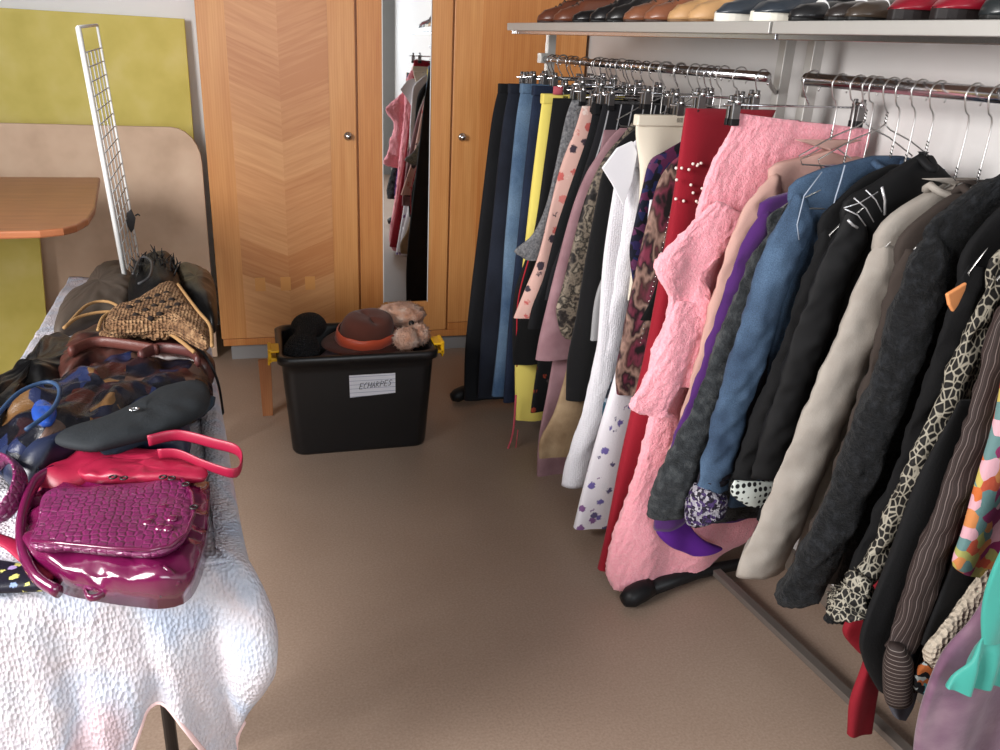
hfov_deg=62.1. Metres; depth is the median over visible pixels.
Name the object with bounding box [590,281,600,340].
blouse
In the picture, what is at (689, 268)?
gown
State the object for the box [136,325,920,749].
floor
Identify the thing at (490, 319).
trousers
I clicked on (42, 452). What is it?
handbag
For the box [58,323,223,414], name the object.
handbag
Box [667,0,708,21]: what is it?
shoe
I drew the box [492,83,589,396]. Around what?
trousers
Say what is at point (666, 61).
wire hanger
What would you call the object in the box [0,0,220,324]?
wall
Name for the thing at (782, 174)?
jacket
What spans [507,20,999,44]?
shoe shelf
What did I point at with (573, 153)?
blouse
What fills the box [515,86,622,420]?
trousers
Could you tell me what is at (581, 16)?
shoe
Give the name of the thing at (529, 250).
sweater
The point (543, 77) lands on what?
hanger
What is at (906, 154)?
wire hanger
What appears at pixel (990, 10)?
boot
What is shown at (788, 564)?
baseboard
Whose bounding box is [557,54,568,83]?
wire hanger
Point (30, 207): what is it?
wooden table
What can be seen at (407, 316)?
hat
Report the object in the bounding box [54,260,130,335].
cloth bag
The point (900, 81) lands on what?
wire hanger
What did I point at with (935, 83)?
wire hanger
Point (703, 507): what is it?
cardigan
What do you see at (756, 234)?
cardigan
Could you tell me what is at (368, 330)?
felt hat
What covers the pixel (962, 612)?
sweater
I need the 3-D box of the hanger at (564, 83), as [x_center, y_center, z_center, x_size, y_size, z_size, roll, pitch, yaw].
[0.360,-1.127,3.163,0.310,0.157,0.040,-6,23,-21]
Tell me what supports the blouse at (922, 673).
hanging from the clothes rack
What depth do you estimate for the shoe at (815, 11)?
1.96 m
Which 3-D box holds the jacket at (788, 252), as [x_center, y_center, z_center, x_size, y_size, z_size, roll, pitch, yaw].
[0.809,-0.077,2.120,0.550,0.949,0.168,-9,24,-27]
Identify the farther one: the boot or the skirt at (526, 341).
the skirt at (526, 341)
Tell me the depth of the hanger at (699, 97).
2.29 m
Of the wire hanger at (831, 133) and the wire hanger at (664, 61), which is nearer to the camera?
the wire hanger at (831, 133)
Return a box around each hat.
[321,308,400,354]
[377,300,430,351]
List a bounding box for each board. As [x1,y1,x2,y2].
[0,123,217,356]
[0,238,46,374]
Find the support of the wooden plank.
on the floor
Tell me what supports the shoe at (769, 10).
on the shoe shelf
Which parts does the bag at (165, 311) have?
straw handle, straw handle, straw handle, looped trim, tassel cord, straw handle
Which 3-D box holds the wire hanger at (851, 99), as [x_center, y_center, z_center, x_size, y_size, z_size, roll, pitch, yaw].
[0.857,-0.552,2.061,0.407,0.366,0.007,-6,23,-21]
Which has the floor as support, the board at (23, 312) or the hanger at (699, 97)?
the board at (23, 312)
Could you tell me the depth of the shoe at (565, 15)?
3.08 m
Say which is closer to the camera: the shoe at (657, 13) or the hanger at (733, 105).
the hanger at (733, 105)
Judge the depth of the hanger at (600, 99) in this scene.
2.89 m
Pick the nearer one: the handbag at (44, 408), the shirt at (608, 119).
the handbag at (44, 408)
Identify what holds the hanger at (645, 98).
hanging from the clothes rack
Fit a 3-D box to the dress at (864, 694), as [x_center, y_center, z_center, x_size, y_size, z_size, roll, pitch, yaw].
[0.928,0.492,1.887,0.217,0.827,0.048,-7,24,-23]
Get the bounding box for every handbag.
[0,332,70,426]
[0,351,212,476]
[0,395,190,484]
[0,452,209,608]
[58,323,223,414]
[128,244,180,300]
[178,262,216,332]
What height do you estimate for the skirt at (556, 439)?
1.131 m
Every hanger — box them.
[516,54,577,83]
[522,55,583,83]
[526,55,592,85]
[536,56,598,85]
[537,56,606,84]
[547,57,617,91]
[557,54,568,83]
[557,57,628,99]
[567,58,633,100]
[573,58,642,99]
[574,59,641,105]
[576,58,639,116]
[585,60,659,111]
[592,57,620,99]
[592,60,662,102]
[594,60,669,109]
[602,61,679,110]
[617,61,685,127]
[638,63,714,109]
[648,61,661,113]
[657,61,670,112]
[660,63,705,113]
[664,64,714,114]
[665,65,745,113]
[670,66,746,122]
[673,62,686,83]
[690,69,769,111]
[715,65,729,107]
[724,70,866,127]
[732,66,746,95]
[780,74,865,207]
[798,75,912,166]
[801,73,851,159]
[805,77,911,208]
[817,77,928,168]
[829,79,927,235]
[856,80,946,213]
[863,76,884,157]
[884,82,983,247]
[962,84,999,194]
[968,248,987,276]
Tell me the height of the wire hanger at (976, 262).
0.382 m
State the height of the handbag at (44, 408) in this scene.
0.175 m
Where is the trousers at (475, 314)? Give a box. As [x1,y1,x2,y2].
[464,83,507,400]
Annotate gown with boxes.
[605,114,870,591]
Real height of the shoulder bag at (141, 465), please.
0.134 m
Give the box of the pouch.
[0,560,56,593]
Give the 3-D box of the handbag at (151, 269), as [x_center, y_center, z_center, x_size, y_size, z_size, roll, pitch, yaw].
[-1.100,-0.298,2.676,0.172,0.198,0.602,-3,23,-15]
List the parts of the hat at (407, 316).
crown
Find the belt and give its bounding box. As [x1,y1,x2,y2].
[507,395,517,448]
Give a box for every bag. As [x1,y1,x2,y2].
[38,430,242,489]
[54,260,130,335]
[55,380,215,454]
[62,281,213,353]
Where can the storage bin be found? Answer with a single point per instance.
(365, 401)
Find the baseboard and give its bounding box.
[785,548,922,702]
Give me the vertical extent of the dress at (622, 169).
1.242 m
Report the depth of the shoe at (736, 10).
2.21 m
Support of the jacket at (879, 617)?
hanging from the clothes rack
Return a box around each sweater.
[514,100,650,260]
[922,568,991,668]
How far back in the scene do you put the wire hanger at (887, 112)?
1.93 m
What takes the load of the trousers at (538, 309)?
hanging from the clothes rack
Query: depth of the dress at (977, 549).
1.59 m
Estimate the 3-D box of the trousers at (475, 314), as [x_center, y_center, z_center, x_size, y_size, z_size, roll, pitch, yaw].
[0.197,-0.570,3.749,0.724,1.392,0.114,-6,23,-21]
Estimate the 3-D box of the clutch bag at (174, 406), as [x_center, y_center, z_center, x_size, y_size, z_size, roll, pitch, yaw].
[-0.715,0.081,1.713,0.159,0.054,0.364,11,23,20]
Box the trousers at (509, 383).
[503,85,619,402]
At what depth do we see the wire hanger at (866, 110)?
1.99 m
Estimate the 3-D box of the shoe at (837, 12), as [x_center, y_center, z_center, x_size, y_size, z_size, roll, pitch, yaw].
[0.855,-0.838,1.891,0.240,0.070,0.095,-3,23,-15]
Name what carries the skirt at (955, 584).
hanging from the clothes rack
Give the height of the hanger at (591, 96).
0.180 m
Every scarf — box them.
[283,312,326,356]
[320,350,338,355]
[842,581,877,653]
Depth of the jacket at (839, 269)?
1.90 m
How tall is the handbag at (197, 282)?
0.119 m
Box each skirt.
[513,261,540,364]
[531,361,551,412]
[539,373,584,458]
[920,564,976,645]
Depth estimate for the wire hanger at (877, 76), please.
1.97 m
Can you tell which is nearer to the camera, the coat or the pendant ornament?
the coat
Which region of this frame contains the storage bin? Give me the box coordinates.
[267,322,443,454]
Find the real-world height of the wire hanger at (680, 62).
0.391 m
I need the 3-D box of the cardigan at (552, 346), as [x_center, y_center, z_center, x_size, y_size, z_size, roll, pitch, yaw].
[0.470,-0.471,3.028,0.676,0.831,0.080,-6,23,-22]
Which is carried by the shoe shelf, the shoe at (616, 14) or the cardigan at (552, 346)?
the shoe at (616, 14)
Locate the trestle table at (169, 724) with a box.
[160,705,178,749]
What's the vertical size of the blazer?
1.075 m
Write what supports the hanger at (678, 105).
hanging from the clothes rack
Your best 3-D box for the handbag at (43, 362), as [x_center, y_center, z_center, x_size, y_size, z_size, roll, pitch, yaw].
[-1.053,0.029,1.944,0.254,0.138,0.778,0,22,-7]
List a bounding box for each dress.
[537,130,616,476]
[561,140,639,488]
[566,128,635,401]
[573,200,651,529]
[597,108,775,571]
[847,662,878,737]
[952,387,999,577]
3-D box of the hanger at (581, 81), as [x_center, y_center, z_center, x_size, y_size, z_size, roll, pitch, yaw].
[0.403,-1.092,3.063,0.290,0.143,0.040,-6,23,-21]
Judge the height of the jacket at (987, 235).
1.081 m
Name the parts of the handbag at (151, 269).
handle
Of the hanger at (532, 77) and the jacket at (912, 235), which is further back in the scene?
the hanger at (532, 77)
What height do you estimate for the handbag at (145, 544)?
0.119 m
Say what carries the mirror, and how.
attached to the wardrobe
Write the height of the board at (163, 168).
1.155 m
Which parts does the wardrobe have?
door, chevron panel, rail, knob, mirror panel, door sill, knob, door, panel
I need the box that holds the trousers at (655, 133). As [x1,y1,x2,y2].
[627,114,684,299]
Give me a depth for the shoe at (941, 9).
1.60 m
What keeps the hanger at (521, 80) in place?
hanging from the clothes rack
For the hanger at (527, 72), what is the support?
hanging from the clothes rack
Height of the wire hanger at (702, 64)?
0.216 m
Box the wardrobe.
[194,0,586,358]
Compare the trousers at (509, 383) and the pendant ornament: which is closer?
the pendant ornament
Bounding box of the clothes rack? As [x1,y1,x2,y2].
[450,35,999,749]
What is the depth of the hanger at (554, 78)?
3.22 m
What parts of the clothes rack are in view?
post, rail, post, post, rail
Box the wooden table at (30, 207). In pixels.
[0,177,99,238]
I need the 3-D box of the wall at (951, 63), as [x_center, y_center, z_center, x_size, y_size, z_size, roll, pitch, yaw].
[1.301,-0.339,1.689,0.120,2.700,7.160,-3,23,-15]
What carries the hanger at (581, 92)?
hanging from the clothes rack
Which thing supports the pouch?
on the tablecloth
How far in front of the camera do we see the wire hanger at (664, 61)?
2.75 m
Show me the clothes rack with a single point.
(639, 592)
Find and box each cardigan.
[535,128,626,360]
[653,192,787,531]
[684,354,768,527]
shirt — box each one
[545,104,671,299]
[882,306,999,708]
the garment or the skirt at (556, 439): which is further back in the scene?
the skirt at (556, 439)
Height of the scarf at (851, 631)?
0.348 m
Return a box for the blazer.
[736,178,976,579]
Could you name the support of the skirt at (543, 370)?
hanging from the wire hanger at (620, 58)
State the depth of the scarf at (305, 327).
3.29 m
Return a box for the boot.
[978,0,999,19]
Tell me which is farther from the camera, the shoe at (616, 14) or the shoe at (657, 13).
the shoe at (616, 14)
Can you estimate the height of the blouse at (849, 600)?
0.997 m
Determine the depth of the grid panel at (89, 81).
2.81 m
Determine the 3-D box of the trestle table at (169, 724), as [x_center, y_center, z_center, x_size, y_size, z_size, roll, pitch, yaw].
[-1.047,0.323,2.419,0.540,0.712,1.988,-4,23,-17]
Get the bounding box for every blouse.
[514,106,591,318]
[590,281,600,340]
[615,156,678,395]
[629,142,680,281]
[824,249,999,622]
[913,660,932,694]
[945,552,999,696]
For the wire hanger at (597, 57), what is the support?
hanging from the clothes rack
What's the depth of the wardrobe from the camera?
4.10 m
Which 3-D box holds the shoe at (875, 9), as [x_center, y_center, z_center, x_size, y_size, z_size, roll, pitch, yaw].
[0.878,-0.816,1.839,0.240,0.070,0.086,-3,23,-15]
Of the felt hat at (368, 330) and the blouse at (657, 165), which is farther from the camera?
the felt hat at (368, 330)
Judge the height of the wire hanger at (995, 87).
0.377 m
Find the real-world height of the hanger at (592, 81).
0.143 m
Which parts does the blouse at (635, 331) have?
sequin trim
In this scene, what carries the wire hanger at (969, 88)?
hanging from the clothes rack
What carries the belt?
hanging from the clothes rack
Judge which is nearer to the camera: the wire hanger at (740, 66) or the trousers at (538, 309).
the wire hanger at (740, 66)
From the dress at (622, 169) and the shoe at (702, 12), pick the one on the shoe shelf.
the shoe at (702, 12)
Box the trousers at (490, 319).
[477,83,519,397]
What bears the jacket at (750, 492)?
hanging from the wire hanger at (906, 154)
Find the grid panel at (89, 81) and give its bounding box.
[75,23,139,274]
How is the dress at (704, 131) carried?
hanging from the hanger at (699, 97)
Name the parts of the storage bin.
handle, handle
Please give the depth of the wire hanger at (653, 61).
2.80 m
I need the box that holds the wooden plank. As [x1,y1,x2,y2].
[258,359,272,415]
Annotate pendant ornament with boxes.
[126,209,139,231]
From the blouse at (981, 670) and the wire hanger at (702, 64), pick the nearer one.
the blouse at (981, 670)
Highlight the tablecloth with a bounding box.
[0,276,277,749]
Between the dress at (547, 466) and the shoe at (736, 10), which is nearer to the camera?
the shoe at (736, 10)
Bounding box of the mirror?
[382,0,430,301]
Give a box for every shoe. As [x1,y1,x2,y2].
[537,0,579,22]
[553,0,614,22]
[572,10,594,21]
[589,0,631,21]
[605,0,649,21]
[623,0,670,21]
[643,0,692,21]
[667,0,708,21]
[687,0,733,21]
[714,0,766,20]
[749,0,837,20]
[845,0,894,20]
[886,0,936,19]
[929,0,985,19]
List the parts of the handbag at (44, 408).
handle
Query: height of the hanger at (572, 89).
0.166 m
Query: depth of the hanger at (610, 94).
2.83 m
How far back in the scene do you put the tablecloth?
1.47 m
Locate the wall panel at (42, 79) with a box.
[0,8,193,139]
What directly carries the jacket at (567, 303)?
hanging from the wire hanger at (664, 61)
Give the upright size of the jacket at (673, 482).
0.993 m
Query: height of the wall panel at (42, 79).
1.645 m
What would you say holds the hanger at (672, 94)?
hanging from the clothes rack
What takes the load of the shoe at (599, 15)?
on the shoe shelf
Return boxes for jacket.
[556,120,635,339]
[647,206,786,522]
[664,139,861,460]
[697,155,944,507]
[730,164,899,520]
[751,151,956,480]
[807,180,984,583]
[850,207,999,566]
[859,399,970,693]
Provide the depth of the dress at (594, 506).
2.77 m
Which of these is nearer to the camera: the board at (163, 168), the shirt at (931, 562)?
the shirt at (931, 562)
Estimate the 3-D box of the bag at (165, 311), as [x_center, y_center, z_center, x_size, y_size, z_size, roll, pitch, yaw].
[-0.904,-0.134,2.053,0.318,0.070,0.625,-10,25,-30]
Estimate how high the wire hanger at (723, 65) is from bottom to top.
0.422 m
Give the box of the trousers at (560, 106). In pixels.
[512,98,637,366]
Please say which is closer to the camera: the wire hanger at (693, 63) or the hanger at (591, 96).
the wire hanger at (693, 63)
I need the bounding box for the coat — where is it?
[774,175,999,624]
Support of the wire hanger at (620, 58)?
hanging from the clothes rack
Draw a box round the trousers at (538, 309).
[528,103,638,328]
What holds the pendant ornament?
hanging from the grid panel at (89, 81)
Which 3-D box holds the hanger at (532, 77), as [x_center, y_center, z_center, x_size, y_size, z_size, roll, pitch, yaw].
[0.250,-1.242,3.412,0.310,0.138,0.040,-6,23,-21]
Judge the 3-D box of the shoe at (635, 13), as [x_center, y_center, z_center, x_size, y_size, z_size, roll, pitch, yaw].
[0.521,-1.184,2.671,0.254,0.103,0.096,-3,23,-15]
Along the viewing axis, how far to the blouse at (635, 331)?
2.53 m
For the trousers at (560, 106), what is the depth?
3.15 m
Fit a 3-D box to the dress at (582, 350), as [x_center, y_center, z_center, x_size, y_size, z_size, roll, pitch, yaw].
[0.540,-0.391,2.918,0.605,0.985,0.093,-6,23,-22]
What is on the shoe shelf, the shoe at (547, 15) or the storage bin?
the shoe at (547, 15)
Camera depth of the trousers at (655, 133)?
2.49 m
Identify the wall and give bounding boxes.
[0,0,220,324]
[584,36,999,585]
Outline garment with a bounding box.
[913,602,999,749]
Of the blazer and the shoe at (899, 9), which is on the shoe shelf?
the shoe at (899, 9)

